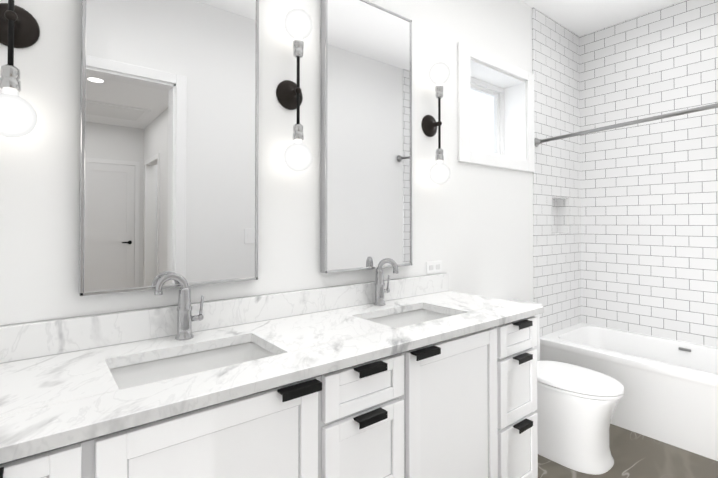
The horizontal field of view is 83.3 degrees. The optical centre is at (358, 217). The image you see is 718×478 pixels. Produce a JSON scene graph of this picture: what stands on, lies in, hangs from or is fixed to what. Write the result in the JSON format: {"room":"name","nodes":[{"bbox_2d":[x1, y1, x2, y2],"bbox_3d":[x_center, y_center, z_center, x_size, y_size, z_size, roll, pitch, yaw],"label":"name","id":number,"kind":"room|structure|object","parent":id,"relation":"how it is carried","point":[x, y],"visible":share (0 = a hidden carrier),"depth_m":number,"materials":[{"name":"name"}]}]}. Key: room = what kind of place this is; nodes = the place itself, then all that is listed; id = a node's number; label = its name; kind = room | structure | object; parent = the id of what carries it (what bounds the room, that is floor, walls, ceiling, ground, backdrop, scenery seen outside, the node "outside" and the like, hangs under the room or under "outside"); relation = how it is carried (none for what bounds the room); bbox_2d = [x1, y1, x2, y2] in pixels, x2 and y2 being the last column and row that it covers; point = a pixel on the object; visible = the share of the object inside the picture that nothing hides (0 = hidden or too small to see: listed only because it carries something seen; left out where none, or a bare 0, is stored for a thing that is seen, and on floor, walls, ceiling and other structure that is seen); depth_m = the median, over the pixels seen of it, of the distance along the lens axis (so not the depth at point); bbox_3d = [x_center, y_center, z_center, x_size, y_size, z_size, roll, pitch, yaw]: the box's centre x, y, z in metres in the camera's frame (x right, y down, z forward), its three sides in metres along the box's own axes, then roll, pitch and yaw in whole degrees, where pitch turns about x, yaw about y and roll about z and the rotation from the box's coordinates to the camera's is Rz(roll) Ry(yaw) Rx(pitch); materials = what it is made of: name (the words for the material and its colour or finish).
{"room":"bathroom","nodes":[
{"label":"bathroom","id":0,"kind":"room"},
{"bbox_2d":[0,274,448,365],"bbox_3d":[-0.326,0.363,1.670,2.144,0.100,0.020,1,-1,-38],"label":"backsplash","id":1,"kind":"structure","parent":0,"relation":"attached to","point":[19,342],"depth_m":1.40,"materials":[{"name":"white stone"}]},
{"bbox_2d":[0,0,532,324],"bbox_3d":[0.272,-0.118,2.332,4.300,2.880,0.260,1,-1,-38],"label":"wall","id":2,"kind":"structure","parent":0,"point":[472,227],"depth_m":1.72,"materials":[{"name":"white paint"}]},
{"bbox_2d":[0,0,39,136],"bbox_3d":[-0.957,-0.552,1.111,0.124,0.664,0.133,1,-1,-38],"label":"sconce","id":3,"kind":"object","parent":2,"relation":"attached to","point":[19,27],"visible":1,"depth_m":1.10,"materials":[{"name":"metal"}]},
{"bbox_2d":[79,0,258,295],"bbox_3d":[-0.632,-0.405,1.425,0.576,1.290,0.042,1,-1,-38],"label":"mirror","id":4,"kind":"object","parent":2,"relation":"attached to","point":[169,124],"visible":0.98,"depth_m":1.38,"materials":[{"name":"white mirror"}]},
{"bbox_2d":[276,9,311,170],"bbox_3d":[-0.255,-0.522,1.667,0.124,0.664,0.133,1,-1,-38],"label":"sconce","id":5,"kind":"object","parent":2,"relation":"attached to","point":[289,95],"visible":1,"depth_m":1.64,"materials":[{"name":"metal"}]},
{"bbox_2d":[320,0,411,272],"bbox_3d":[0.053,-0.398,1.968,0.546,1.290,0.042,1,-1,-38],"label":"mirror","id":6,"kind":"object","parent":2,"relation":"attached to","point":[366,138],"visible":0.98,"depth_m":1.93,"materials":[{"name":"white mirror"}]},
{"bbox_2d":[426,261,441,273],"bbox_3d":[0.424,0.279,2.276,0.128,0.068,0.008,1,-1,-38],"label":"electrical outlet plate","id":7,"kind":"object","parent":2,"relation":"attached to","point":[433,267],"visible":1,"depth_m":2.27,"materials":[{"name":"white plastic"}]},
{"bbox_2d":[421,62,449,183],"bbox_3d":[0.434,-0.515,2.213,0.124,0.664,0.133,1,-1,-38],"label":"sconce","id":8,"kind":"object","parent":2,"relation":"attached to","point":[439,75],"visible":1,"depth_m":2.19,"materials":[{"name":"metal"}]},
{"bbox_2d":[532,7,580,336],"bbox_3d":[1.549,-0.322,3.230,0.763,2.450,0.102,1,-1,-38],"label":"wall tile","id":9,"kind":"structure","parent":2,"relation":"attached to","point":[556,202],"depth_m":3.17,"materials":[{"name":"white tile"}]},
{"bbox_2d":[521,0,683,36],"bbox_3d":[2.335,-1.646,-0.677,4.830,0.100,7.450,1,-1,-38],"label":"ceiling","id":10,"kind":"structure","parent":0,"point":[579,18],"depth_m":3.02,"materials":[{"name":"white paint"}]},
{"bbox_2d":[538,424,717,477],"bbox_3d":[0.800,1.363,1.647,4.300,0.100,1.840,1,-1,-38],"label":"floor","id":11,"kind":"structure","parent":0,"point":[635,455],"depth_m":2.18,"materials":[{"name":"tile"}]},
{"bbox_2d":[0,294,543,477],"bbox_3d":[-0.157,0.875,1.432,2.116,0.870,0.593,1,-1,-38],"label":"bathroom vanity","id":12,"kind":"object","parent":11,"relation":"on","point":[429,376],"depth_m":1.26,"materials":[{"name":"white"}]},
{"bbox_2d":[0,302,543,457],"bbox_3d":[-0.020,0.424,1.283,2.144,0.030,0.150,1,-1,-38],"label":"countertop","id":13,"kind":"structure","parent":12,"relation":"on","point":[37,425],"depth_m":0.99,"materials":[{"name":"white stone"}]},
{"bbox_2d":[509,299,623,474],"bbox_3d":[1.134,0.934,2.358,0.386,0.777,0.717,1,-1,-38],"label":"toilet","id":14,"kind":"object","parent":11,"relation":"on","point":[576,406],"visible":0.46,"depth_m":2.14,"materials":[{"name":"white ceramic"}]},
{"bbox_2d":[540,323,717,460],"bbox_3d":[2.062,1.100,2.600,0.717,0.450,1.494,1,-1,-38],"label":"bathtub","id":15,"kind":"object","parent":11,"relation":"on","point":[670,396],"visible":0.67,"depth_m":2.50,"materials":[{"name":"white ceramic"}]},
{"bbox_3d":[2.407,-0.111,2.940,0.200,2.880,1.840,1,-1,-38],"label":"wall","id":16,"kind":"structure","parent":0,"visible":0},
{"bbox_2d":[579,0,717,347],"bbox_3d":[2.348,-0.327,2.845,0.012,2.450,1.496,1,-1,-38],"label":"wall tile","id":17,"kind":"structure","parent":16,"relation":"attached to","point":[649,227],"depth_m":3.02,"materials":[{"name":"white tile"}]}
]}

